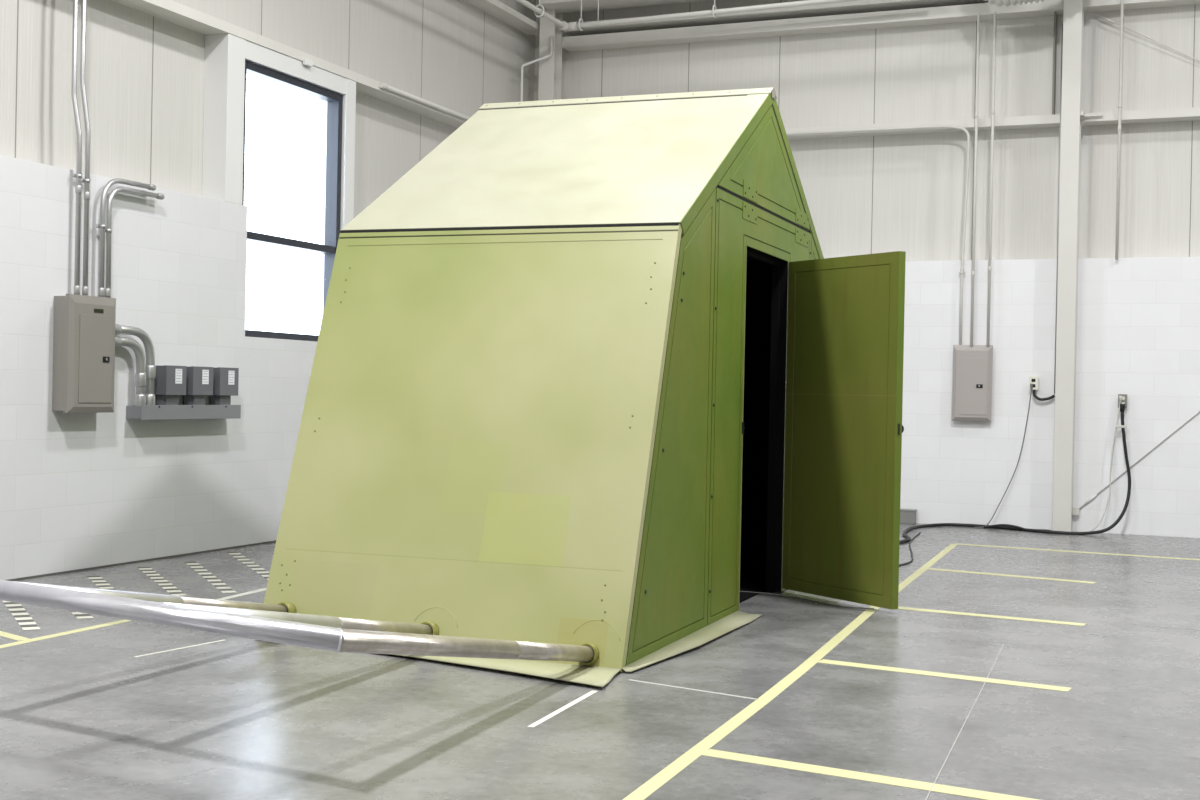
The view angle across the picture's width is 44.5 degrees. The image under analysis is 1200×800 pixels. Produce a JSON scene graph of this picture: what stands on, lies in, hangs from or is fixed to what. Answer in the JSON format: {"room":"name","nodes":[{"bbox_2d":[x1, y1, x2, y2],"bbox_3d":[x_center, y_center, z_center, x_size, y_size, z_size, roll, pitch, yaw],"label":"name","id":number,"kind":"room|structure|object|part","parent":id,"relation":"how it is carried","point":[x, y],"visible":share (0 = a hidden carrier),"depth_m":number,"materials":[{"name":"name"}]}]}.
{"room":"warehouse interior","nodes":[
{"label":"warehouse interior","id":0,"kind":"room"},
{"bbox_2d":[0,155,316,579],"bbox_3d":[-4.706,-0.183,5.467,0.280,2.419,21.300,1,0,22],"label":"wall","id":1,"kind":"structure","parent":0,"point":[78,490],"depth_m":9.33,"materials":[{"name":"white paint"}]},
{"bbox_2d":[52,294,115,412],"bbox_3d":[-3.092,-0.275,8.808,0.154,0.699,0.400,1,0,22],"label":"breaker panel","id":2,"kind":"object","parent":1,"relation":"attached to","point":[83,325],"visible":1,"depth_m":8.70,"materials":[{"name":"grey metal"}]},
{"bbox_2d":[71,0,81,294],"bbox_3d":[-3.116,-2.087,8.759,0.069,2.945,0.052,1,0,-30],"label":"conduit","id":3,"kind":"object","parent":2,"relation":"on","point":[78,188],"visible":0.98,"depth_m":8.75,"materials":[{"name":"grey metal"}]},
{"bbox_2d":[80,0,90,295],"bbox_3d":[-3.090,-2.087,8.824,0.069,2.945,0.052,1,0,-30],"label":"conduit","id":4,"kind":"object","parent":2,"relation":"on","point":[86,181],"visible":0.94,"depth_m":8.81,"materials":[{"name":"grey metal"}]},
{"bbox_3d":[-3.027,-0.246,8.797,0.005,0.524,0.280,1,0,22],"label":"panel door","id":5,"kind":"part","parent":2,"relation":"part of","materials":[{"name":"grey metal"}]},
{"bbox_3d":[-3.014,-0.536,8.814,0.003,0.023,0.080,1,0,22],"label":"name plate","id":6,"kind":"part","parent":2,"relation":"part of","materials":[{"name":"grey"}]},
{"bbox_2d":[96,178,155,296],"bbox_3d":[-2.956,-0.996,9.144,0.040,0.765,0.504,1,0,22],"label":"conduit","id":7,"kind":"object","parent":2,"relation":"on","point":[101,290],"visible":0.97,"depth_m":8.94,"materials":[{"name":"grey metal"}]},
{"bbox_2d":[104,187,164,297],"bbox_3d":[-2.930,-0.971,9.204,0.040,0.717,0.533,1,0,22],"label":"conduit","id":8,"kind":"object","parent":2,"relation":"attached to","point":[108,230],"visible":0.99,"depth_m":8.99,"materials":[{"name":"grey metal"}]},
{"bbox_2d":[7,540,275,580],"bbox_3d":[-4.658,1.022,5.282,0.024,0.012,21.000,1,0,22],"label":"baseboard","id":9,"kind":"structure","parent":1,"relation":"attached to","point":[226,548],"depth_m":9.34,"materials":[{"name":"grey"}]},
{"bbox_2d":[126,405,240,419],"bbox_3d":[-2.742,0.078,9.703,0.133,0.094,1.025,1,0,22],"label":"wireway","id":10,"kind":"object","parent":1,"relation":"attached to","point":[143,412],"visible":1,"depth_m":9.58,"materials":[{"name":"grey metal"}]},
{"bbox_2d":[115,336,145,405],"bbox_3d":[-2.959,-0.173,9.155,0.070,0.450,0.340,1,0,22],"label":"conduit","id":11,"kind":"object","parent":10,"relation":"on","point":[140,375],"visible":0.91,"depth_m":9.25,"materials":[{"name":"grey metal"}]},
{"bbox_2d":[115,324,155,404],"bbox_3d":[-2.941,-0.210,9.196,0.070,0.523,0.430,1,0,22],"label":"conduit","id":12,"kind":"object","parent":10,"relation":"on","point":[150,371],"visible":0.78,"depth_m":9.33,"materials":[{"name":"grey metal"}]},
{"bbox_2d":[154,365,186,404],"bbox_3d":[-2.808,-0.097,9.536,0.131,0.255,0.200,1,0,22],"label":"box","id":13,"kind":"object","parent":10,"relation":"on","point":[170,381],"visible":0.95,"depth_m":9.48,"materials":[{"name":"grey metal"}]},
{"bbox_3d":[-2.760,-0.128,9.516,0.025,0.191,0.200,1,0,22],"label":"box lid","id":14,"kind":"part","parent":13,"relation":"part of","materials":[{"name":"grey metal"}]},
{"bbox_2d":[184,366,212,404],"bbox_3d":[-2.703,-0.096,9.791,0.131,0.255,0.212,1,0,22],"label":"box","id":15,"kind":"object","parent":10,"relation":"on","point":[199,380],"visible":0.91,"depth_m":9.74,"materials":[{"name":"grey metal"}]},
{"bbox_3d":[-2.655,-0.127,9.771,0.025,0.191,0.212,1,0,22],"label":"box lid","id":16,"kind":"part","parent":15,"relation":"part of","materials":[{"name":"grey metal"}]},
{"bbox_2d":[210,367,238,404],"bbox_3d":[-2.596,-0.095,10.052,0.131,0.255,0.206,1,0,22],"label":"box","id":17,"kind":"object","parent":10,"relation":"on","point":[225,380],"visible":0.94,"depth_m":10.00,"materials":[{"name":"grey metal"}]},
{"bbox_3d":[-2.547,-0.126,10.032,0.025,0.191,0.206,1,0,22],"label":"box lid","id":18,"kind":"part","parent":17,"relation":"part of","materials":[{"name":"grey metal"}]},
{"bbox_2d":[242,61,342,340],"bbox_3d":[-2.347,-1.431,10.978,0.110,1.950,1.310,1,0,22],"label":"window","id":19,"kind":"structure","parent":1,"relation":"in","point":[334,100],"depth_m":11.50,"materials":[{"name":"grey metal"}]},
{"bbox_3d":[-2.355,-1.178,10.980,0.105,0.055,1.200,1,0,22],"label":"rail","id":20,"kind":"part","parent":19,"relation":"part of","materials":[{"name":"grey metal"}]},
{"bbox_2d":[0,0,535,228],"bbox_3d":[-4.723,-3.479,5.484,0.060,4.191,21.300,1,0,22],"label":"wall","id":21,"kind":"structure","parent":0,"point":[144,73],"depth_m":10.15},
{"bbox_2d":[202,33,244,204],"bbox_3d":[-2.639,-1.960,10.280,0.200,1.166,0.195,1,0,22],"label":"column","id":22,"kind":"structure","parent":21,"relation":"attached to","point":[224,66],"depth_m":10.20,"materials":[{"name":"white"}]},
{"bbox_2d":[111,0,465,128],"bbox_3d":[-4.675,-2.593,5.300,0.205,0.070,21.000,1,0,22],"label":"steel beam","id":23,"kind":"structure","parent":21,"relation":"attached to","point":[171,11],"depth_m":10.56,"materials":[{"name":"white metal"}]},
{"bbox_2d":[245,40,345,94],"bbox_3d":[-2.342,-2.476,10.979,0.196,0.130,1.320,1,0,22],"label":"trim","id":24,"kind":"structure","parent":21,"relation":"attached to","point":[262,56],"depth_m":10.88,"materials":[{"name":"white metal"}]},
{"bbox_2d":[303,59,312,66],"bbox_3d":[-2.196,-2.533,11.016,0.025,0.040,0.100,1,0,22],"label":"junction cover","id":25,"kind":"object","parent":21,"relation":"attached to","point":[306,62],"visible":1,"depth_m":11.00,"materials":[{"name":"white"}]},
{"bbox_2d":[321,78,355,321],"bbox_3d":[-2.082,-1.494,11.658,0.200,2.090,0.140,1,0,22],"label":"trim","id":26,"kind":"structure","parent":21,"relation":"attached to","point":[349,100],"depth_m":11.61,"materials":[{"name":"white metal"}]},
{"bbox_2d":[379,82,469,120],"bbox_3d":[-1.232,-2.571,13.333,0.050,0.050,2.922,1,0,22],"label":"conduit","id":27,"kind":"object","parent":21,"relation":"attached to","point":[382,85],"visible":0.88,"depth_m":12.58,"materials":[{"name":"white metal"}]},
{"bbox_2d":[464,0,539,34],"bbox_3d":[-4.651,-3.803,5.293,0.205,0.060,21.000,1,0,22],"label":"trim","id":28,"kind":"structure","parent":21,"relation":"attached to","point":[497,9],"depth_m":14.31,"materials":[{"name":"white paint"}]},
{"bbox_2d":[0,523,1199,799],"bbox_3d":[1.730,1.220,2.811,14.300,0.100,21.300,1,0,22],"label":"floor","id":29,"kind":"structure","parent":0,"point":[83,717],"depth_m":5.42,"materials":[{"name":"concrete"}]},
{"bbox_2d":[0,631,29,640],"bbox_3d":[-2.900,1.055,6.805,0.941,0.002,0.063,1,0,41],"label":"tape","id":30,"kind":"object","parent":29,"relation":"on","point":[3,634],"visible":1,"depth_m":6.57,"materials":[{"name":"beige plastic"}]},
{"bbox_2d":[3,601,39,629],"bbox_3d":[-2.943,1.051,7.385,0.076,0.002,1.399,1,0,-27],"label":"tape","id":31,"kind":"object","parent":29,"relation":"on","point":[24,620],"visible":0.76,"depth_m":7.14,"materials":[{"name":"grey paint"}]},
{"bbox_2d":[0,619,131,647],"bbox_3d":[-2.458,1.065,6.646,0.069,0.001,2.003,1,0,20],"label":"tape","id":32,"kind":"object","parent":29,"relation":"on","point":[124,620],"visible":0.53,"depth_m":6.68,"materials":[{"name":"yellow plastic"}]},
{"bbox_2d":[52,584,93,618],"bbox_3d":[-2.806,1.052,7.704,0.076,0.002,1.328,1,0,-28],"label":"tape","id":33,"kind":"object","parent":29,"relation":"on","point":[78,615],"visible":0.22,"depth_m":7.21,"materials":[{"name":"grey paint"}]},
{"bbox_2d":[87,576,115,589],"bbox_3d":[-2.707,1.052,8.090,0.076,0.002,1.341,1,0,-27],"label":"tape","id":34,"kind":"object","parent":29,"relation":"on","point":[99,581],"visible":0.44,"depth_m":8.40,"materials":[{"name":"grey paint"}]},
{"bbox_2d":[137,567,186,595],"bbox_3d":[-2.567,1.052,8.553,0.076,0.002,1.351,1,0,-25],"label":"tape","id":35,"kind":"object","parent":29,"relation":"on","point":[161,581],"visible":0.97,"depth_m":8.49,"materials":[{"name":"grey paint"}]},
{"bbox_2d":[134,640,223,656],"bbox_3d":[-1.820,1.079,6.375,0.014,0.001,0.524,1,0,30],"label":"chalk line","id":36,"kind":"object","parent":29,"relation":"on","point":[219,640],"visible":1,"depth_m":6.36,"materials":[{"name":"white"}]},
{"bbox_2d":[185,562,236,592],"bbox_3d":[-2.346,1.056,8.782,0.076,0.002,1.501,1,0,-24],"label":"tape","id":37,"kind":"object","parent":29,"relation":"on","point":[197,567],"visible":1,"depth_m":8.71,"materials":[{"name":"grey paint"}]},
{"bbox_2d":[219,588,265,599],"bbox_3d":[-1.876,1.068,8.299,0.058,0.001,1.504,1,0,19],"label":"tape","id":38,"kind":"object","parent":29,"relation":"on","point":[263,589],"visible":0.36,"depth_m":8.04,"materials":[{"name":"white"}]},
{"bbox_2d":[227,552,269,579],"bbox_3d":[-2.225,1.055,9.367,0.076,0.002,1.558,1,0,-23],"label":"tape","id":39,"kind":"object","parent":29,"relation":"on","point":[238,556],"visible":0.83,"depth_m":9.39,"materials":[{"name":"grey paint"}]},
{"bbox_2d":[538,6,562,100],"bbox_3d":[-0.526,-2.240,14.836,0.165,6.600,0.198,1,0,22],"label":"steel column","id":40,"kind":"structure","parent":29,"relation":"on","point":[550,68],"depth_m":14.75,"materials":[{"name":"white metal"}]},
{"bbox_2d":[520,35,552,101],"bbox_3d":[-0.647,-2.516,14.618,0.349,2.290,0.024,1,0,-31],"label":"conduit","id":41,"kind":"object","parent":40,"relation":"attached to","point":[551,36],"visible":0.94,"depth_m":14.58,"materials":[{"name":"white metal"}]},
{"bbox_2d":[527,690,596,726],"bbox_3d":[-0.128,1.119,5.327,0.024,0.001,0.665,1,0,19],"label":"chalk line","id":42,"kind":"object","parent":29,"relation":"on","point":[588,694],"visible":1,"depth_m":5.30,"materials":[{"name":"white paint"}]},
{"bbox_2d":[264,87,905,686],"bbox_3d":[0.396,-0.310,8.145,2.524,2.873,4.932,1,0,21],"label":"shelter","id":43,"kind":"object","parent":29,"relation":"on","point":[597,373],"visible":0.94,"depth_m":6.87,"materials":[{"name":"green paint"}]},
{"bbox_2d":[277,602,296,612],"bbox_3d":[-1.419,0.958,6.595,0.092,0.099,0.071,1,0,21],"label":"socket","id":44,"kind":"object","parent":43,"relation":"attached to","point":[291,606],"depth_m":6.58,"materials":[{"name":"green paint"}]},
{"bbox_2d":[0,580,594,661],"bbox_3d":[-1.148,0.846,5.427,1.746,0.444,2.055,1,0,22],"label":"bar","id":45,"kind":"object","parent":43,"relation":"on","point":[250,620],"visible":1,"depth_m":4.73,"materials":[{"name":"silver metal"}]},
{"bbox_2d":[421,622,438,634],"bbox_3d":[-0.742,1.006,6.338,0.092,0.099,0.071,1,0,21],"label":"socket","id":46,"kind":"object","parent":43,"relation":"attached to","point":[435,625],"depth_m":6.32,"materials":[{"name":"green paint"}]},
{"bbox_3d":[-0.592,0.149,6.639,1.758,1.927,0.701,1,0,21],"label":"wall panel","id":47,"kind":"part","parent":43,"relation":"part of","materials":[{"name":"green paint"}]},
{"bbox_3d":[-0.164,-1.257,7.683,1.758,0.978,1.624,1,0,21],"label":"roof panel","id":48,"kind":"part","parent":43,"relation":"part of","materials":[{"name":"paint"}]},
{"bbox_2d":[580,643,598,664],"bbox_3d":[-0.046,1.054,6.073,0.092,0.099,0.071,1,0,21],"label":"socket","id":49,"kind":"object","parent":43,"relation":"attached to","point":[595,646],"depth_m":6.05,"materials":[{"name":"green paint"}]},
{"bbox_3d":[0.317,0.040,6.604,0.040,2.152,1.173,1,0,21],"label":"panel","id":50,"kind":"part","parent":43,"relation":"part of","materials":[{"name":"green paint"}]},
{"bbox_3d":[0.793,-0.986,7.740,0.002,0.086,0.296,1,0,21],"label":"joint plate","id":51,"kind":"part","parent":43,"relation":"part of","materials":[{"name":"green paint"}]},
{"bbox_3d":[0.796,-1.100,7.739,0.002,0.086,0.296,1,0,21],"label":"joint plate","id":52,"kind":"part","parent":43,"relation":"part of","materials":[{"name":"green paint"}]},
{"bbox_3d":[0.053,1.098,8.463,1.608,0.008,4.438,1,0,21],"label":"floor plate","id":53,"kind":"part","parent":43,"relation":"part of","materials":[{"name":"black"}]},
{"bbox_3d":[0.929,-1.342,8.136,0.040,0.578,2.024,1,0,21],"label":"gable panel","id":54,"kind":"part","parent":43,"relation":"part of","materials":[{"name":"green paint"}]},
{"bbox_3d":[0.962,-1.701,8.125,0.003,0.068,0.090,1,0,21],"label":"ridge plate","id":55,"kind":"part","parent":43,"relation":"part of","materials":[{"name":"metal"}]},
{"bbox_3d":[0.412,-1.254,9.201,1.758,0.978,1.624,1,0,21],"label":"roof panel","id":56,"kind":"part","parent":43,"relation":"part of","materials":[{"name":"paint"}]},
{"bbox_3d":[1.226,-0.984,8.879,0.002,0.086,0.360,1,0,21],"label":"joint plate","id":57,"kind":"part","parent":43,"relation":"part of","materials":[{"name":"green paint"}]},
{"bbox_3d":[1.228,-1.098,8.878,0.002,0.086,0.360,1,0,21],"label":"joint plate","id":58,"kind":"part","parent":43,"relation":"part of","materials":[{"name":"green paint"}]},
{"bbox_3d":[1.486,0.047,9.683,0.040,2.152,1.173,1,0,21],"label":"panel","id":59,"kind":"part","parent":43,"relation":"part of","materials":[{"name":"green paint"}]},
{"bbox_3d":[1.346,0.155,8.191,0.046,1.907,0.908,1,0,-32],"label":"door","id":60,"kind":"part","parent":43,"relation":"part of","materials":[{"name":"green paint"}]},
{"bbox_2d":[630,679,756,699],"bbox_3d":[0.357,1.127,5.708,0.582,0.001,0.016,1,0,34],"label":"chalk line","id":61,"kind":"object","parent":29,"relation":"on","point":[630,679],"visible":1,"depth_m":5.70,"materials":[{"name":"grey"}]},
{"bbox_2d":[623,544,956,799],"bbox_3d":[0.867,1.134,6.261,0.089,0.001,11.430,1,0,20],"label":"tape","id":62,"kind":"object","parent":29,"relation":"on","point":[645,790],"visible":1,"depth_m":5.40,"materials":[{"name":"beige plastic"}]},
{"bbox_2d":[740,591,873,609],"bbox_3d":[1.123,1.117,8.246,0.949,0.021,0.144,1,0,38],"label":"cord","id":63,"kind":"object","parent":29,"relation":"on","point":[740,591],"visible":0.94,"depth_m":8.24,"materials":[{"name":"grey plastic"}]},
{"bbox_2d":[698,749,1038,799],"bbox_3d":[0.932,1.145,4.368,1.377,0.002,0.089,1,0,30],"label":"tape","id":64,"kind":"object","parent":29,"relation":"on","point":[972,793],"visible":1,"depth_m":4.44,"materials":[{"name":"yellow plastic"}]},
{"bbox_2d":[900,509,916,523],"bbox_3d":[2.805,1.070,13.482,0.200,0.130,0.120,1,0,22],"label":"box","id":65,"kind":"object","parent":29,"relation":"on","point":[907,516],"visible":0.56,"depth_m":13.42,"materials":[{"name":"grey plastic"}]},
{"bbox_3d":[2.806,1.013,13.482,0.200,0.015,0.120,1,0,22],"label":"box lid","id":66,"kind":"part","parent":65,"relation":"part of","materials":[{"name":"grey plastic"}]},
{"bbox_2d":[899,532,920,565],"bbox_3d":[2.279,1.133,10.832,0.148,0.012,3.476,1,0,17],"label":"cord","id":67,"kind":"object","parent":29,"relation":"on","point":[919,532],"visible":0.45,"depth_m":10.81,"materials":[{"name":"black rubber"}]},
{"bbox_2d":[817,659,1071,691],"bbox_3d":[1.416,1.145,6.112,1.060,0.002,0.085,1,0,30],"label":"tape","id":68,"kind":"object","parent":29,"relation":"on","point":[946,675],"visible":1,"depth_m":6.09,"materials":[{"name":"beige plastic"}]},
{"bbox_2d":[925,644,1003,799],"bbox_3d":[1.330,1.148,5.310,0.010,0.002,3.418,1,0,20],"label":"chalk line","id":69,"kind":"object","parent":29,"relation":"on","point":[1003,644],"visible":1,"depth_m":5.09,"materials":[{"name":"grey"}]},
{"bbox_2d":[898,607,1085,625],"bbox_3d":[2.021,1.149,7.826,1.100,0.002,0.085,1,0,29],"label":"tape","id":70,"kind":"object","parent":29,"relation":"on","point":[903,608],"visible":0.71,"depth_m":7.78,"materials":[{"name":"yellow plastic"}]},
{"bbox_2d":[974,384,1032,527],"bbox_3d":[3.608,0.500,13.118,0.487,1.304,0.068,1,0,7],"label":"cord","id":71,"kind":"object","parent":29,"relation":"on","point":[1031,385],"visible":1,"depth_m":13.10,"materials":[{"name":"grey plastic"}]},
{"bbox_2d":[927,568,1095,583],"bbox_3d":[2.686,1.153,9.616,1.096,0.002,0.085,1,0,32],"label":"tape","id":72,"kind":"object","parent":29,"relation":"on","point":[930,568],"visible":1,"depth_m":9.61,"materials":[{"name":"yellow plastic"}]},
{"bbox_2d":[900,404,1130,543],"bbox_3d":[2.912,0.574,12.440,3.223,1.143,1.256,1,0,-30],"label":"power cable","id":73,"kind":"object","parent":29,"relation":"on","point":[1122,406],"visible":0.91,"depth_m":12.73,"materials":[{"name":"black rubber"}]},
{"bbox_2d":[1116,425,1126,427],"bbox_3d":[4.541,0.231,12.766,0.090,0.025,0.045,1,0,22],"label":"tie","id":74,"kind":"object","parent":73,"relation":"attached to","point":[1117,426],"visible":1,"depth_m":12.74,"materials":[{"name":"grey plastic"}]},
{"bbox_2d":[984,524,1046,529],"bbox_3d":[3.691,1.129,12.966,0.598,0.054,0.116,1,0,31],"label":"cable tail","id":75,"kind":"object","parent":29,"relation":"on","point":[996,525],"visible":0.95,"depth_m":12.99,"materials":[{"name":"black rubber"}]},
{"bbox_2d":[1052,0,1101,531],"bbox_3d":[4.227,-2.134,12.890,0.342,6.600,0.174,1,0,22],"label":"steel column","id":76,"kind":"structure","parent":29,"relation":"on","point":[1073,11],"depth_m":12.85,"materials":[{"name":"white metal"}]},
{"bbox_2d":[1054,24,1062,393],"bbox_3d":[4.079,-1.697,13.024,0.018,3.280,0.018,1,0,22],"label":"conduit","id":77,"kind":"object","parent":76,"relation":"attached to","point":[1062,24],"visible":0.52,"depth_m":13.02,"materials":[{"name":"grey metal"}]},
{"bbox_2d":[1079,411,1199,508],"bbox_3d":[5.926,-0.638,12.267,3.632,3.322,0.019,1,0,22],"label":"rod","id":78,"kind":"object","parent":76,"relation":"attached to","point":[1095,495],"visible":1,"depth_m":12.77,"materials":[{"name":"white metal"}]},
{"bbox_2d":[956,543,1199,560],"bbox_3d":[4.612,1.185,10.733,4.025,0.002,0.087,1,0,27],"label":"tape","id":79,"kind":"object","parent":29,"relation":"on","point":[956,543],"visible":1,"depth_m":11.20,"materials":[{"name":"yellow plastic"}]},
{"bbox_2d":[1091,396,1121,530],"bbox_3d":[4.340,0.568,12.781,0.397,1.216,0.047,1,0,-1],"label":"cord","id":80,"kind":"object","parent":29,"relation":"on","point":[1120,397],"visible":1,"depth_m":12.78,"materials":[{"name":"grey plastic"}]},
{"bbox_2d":[534,0,1199,260],"bbox_3d":[5.871,-3.304,12.561,14.260,4.191,0.060,1,0,22],"label":"wall","id":81,"kind":"structure","parent":0,"point":[864,195],"depth_m":13.58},
{"bbox_2d":[540,0,709,13],"bbox_3d":[5.889,-3.964,12.069,13.880,0.365,0.400,1,0,22],"label":"trim","id":82,"kind":"structure","parent":81,"relation":"attached to","point":[560,6],"depth_m":14.49,"materials":[{"name":"white paint"}]},
{"bbox_2d":[578,0,582,30],"bbox_3d":[-0.184,-3.765,14.355,0.016,0.302,0.106,1,0,22],"label":"hanger","id":83,"kind":"object","parent":82,"relation":"hanging from","point":[581,19],"visible":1,"depth_m":14.35,"materials":[{"name":"white metal"}]},
{"bbox_2d":[712,0,716,17],"bbox_3d":[1.083,-3.746,13.833,0.016,0.282,0.106,1,0,22],"label":"hanger","id":84,"kind":"object","parent":82,"relation":"hanging from","point":[714,5],"visible":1,"depth_m":13.81,"materials":[{"name":"white metal"}]},
{"bbox_2d":[559,0,988,35],"bbox_3d":[6.022,-3.625,12.305,13.800,0.060,0.300,1,0,22],"label":"trim","id":85,"kind":"structure","parent":81,"relation":"attached to","point":[860,6],"depth_m":14.03,"materials":[{"name":"white paint"}]},
{"bbox_2d":[562,0,1199,51],"bbox_3d":[6.034,-3.487,12.343,13.800,0.105,0.220,1,0,22],"label":"pipe","id":86,"kind":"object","parent":81,"relation":"attached to","point":[968,12],"depth_m":13.80,"materials":[{"name":"white metal"}]},
{"bbox_2d":[785,107,1199,139],"bbox_3d":[6.016,-2.461,12.355,13.800,0.077,0.205,1,0,22],"label":"trim","id":87,"kind":"structure","parent":81,"relation":"attached to","point":[1193,113],"depth_m":13.24,"materials":[{"name":"white paint"}]},
{"bbox_2d":[1052,11,1056,114],"bbox_3d":[4.089,-3.011,13.181,0.015,0.935,0.150,1,0,22],"label":"trim","id":88,"kind":"structure","parent":81,"relation":"attached to","point":[1055,13],"depth_m":13.11,"materials":[{"name":"grey metal"}]},
{"bbox_2d":[1115,0,1123,259],"bbox_3d":[4.545,-2.502,12.813,0.062,2.550,0.032,1,0,22],"label":"conduit","id":89,"kind":"object","parent":81,"relation":"attached to","point":[1120,106],"visible":1,"depth_m":12.80,"materials":[{"name":"white metal"}]},
{"bbox_2d":[1092,12,1199,60],"bbox_3d":[5.170,-2.979,12.768,1.706,0.919,0.019,1,0,20],"label":"rod","id":90,"kind":"object","parent":81,"relation":"attached to","point":[1102,17],"visible":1,"depth_m":12.91,"materials":[{"name":"white paint"}]},
{"bbox_2d":[900,257,1199,537],"bbox_3d":[5.752,-0.010,12.503,14.300,2.419,0.280,1,0,22],"label":"wall","id":91,"kind":"structure","parent":0,"point":[1138,319],"depth_m":13.07,"materials":[{"name":"white paint"}]},
{"bbox_2d":[952,345,992,421],"bbox_3d":[3.373,-0.152,13.271,0.350,0.690,0.114,1,0,22],"label":"breaker panel","id":92,"kind":"object","parent":91,"relation":"attached to","point":[972,365],"visible":1,"depth_m":13.23,"materials":[{"name":"grey metal"}]},
{"bbox_2d":[786,125,969,344],"bbox_3d":[1.636,-1.536,13.998,3.688,2.018,0.032,1,0,22],"label":"conduit","id":93,"kind":"object","parent":92,"relation":"on","point":[961,272],"visible":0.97,"depth_m":13.31,"materials":[{"name":"white metal"}]},
{"bbox_3d":[3.369,-0.125,13.223,0.230,0.515,0.005,1,0,22],"label":"panel door","id":94,"kind":"part","parent":92,"relation":"part of","materials":[{"name":"grey metal"}]},
{"bbox_2d":[970,13,979,345],"bbox_3d":[3.390,-1.990,13.239,0.032,3.005,0.032,1,0,22],"label":"conduit","id":95,"kind":"object","parent":92,"relation":"on","point":[978,14],"visible":1,"depth_m":13.23,"materials":[{"name":"white metal"}]},
{"bbox_2d":[987,12,996,345],"bbox_3d":[3.524,-1.987,13.184,0.032,3.005,0.032,1,0,22],"label":"conduit","id":96,"kind":"object","parent":92,"relation":"on","point":[995,13],"visible":1,"depth_m":13.18,"materials":[{"name":"white metal"}]},
{"bbox_2d":[1029,376,1037,389],"bbox_3d":[3.876,-0.151,13.095,0.076,0.120,0.054,1,0,22],"label":"wall outlet","id":97,"kind":"object","parent":91,"relation":"attached to","point":[1033,380],"visible":1,"depth_m":13.07,"materials":[{"name":"beige plastic"}]},
{"bbox_2d":[1033,390,1054,400],"bbox_3d":[3.950,-0.040,13.043,0.195,0.098,0.040,1,0,19],"label":"whip","id":98,"kind":"object","parent":97,"relation":"hanging from","point":[1034,391],"visible":1,"depth_m":13.03,"materials":[{"name":"black rubber"}]},
{"bbox_2d":[1118,394,1126,407],"bbox_3d":[4.569,0.009,12.809,0.076,0.120,0.054,1,0,22],"label":"wall outlet","id":99,"kind":"object","parent":91,"relation":"attached to","point":[1124,396],"visible":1,"depth_m":12.78,"materials":[{"name":"grey plastic"}]},
{"bbox_3d":[1.865,-5.478,2.775,14.300,0.100,21.300,1,0,22],"label":"ceiling","id":100,"kind":"structure","parent":0,"visible":0},
{"bbox_2d":[534,0,543,16],"bbox_3d":[-0.556,-4.573,13.829,0.106,1.925,0.016,1,0,22],"label":"hanger","id":101,"kind":"object","parent":100,"relation":"hanging from","point":[539,4],"visible":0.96,"depth_m":13.83,"materials":[{"name":"white metal"}]},
{"bbox_2d":[516,0,857,31],"bbox_3d":[-2.591,-3.679,4.293,3.621,0.121,20.521,1,0,22],"label":"pipe","id":102,"kind":"object","parent":101,"relation":"hanging from","point":[570,26],"visible":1,"depth_m":13.88,"materials":[{"name":"white metal"}]},
{"bbox_2d":[984,0,1043,6],"bbox_3d":[3.726,-4.412,12.551,1.168,2.043,0.232,1,0,22],"label":"flexible duct","id":103,"kind":"object","parent":100,"relation":"hanging from","point":[999,3],"visible":1,"depth_m":12.59,"materials":[{"name":"grey metal"}]}
]}

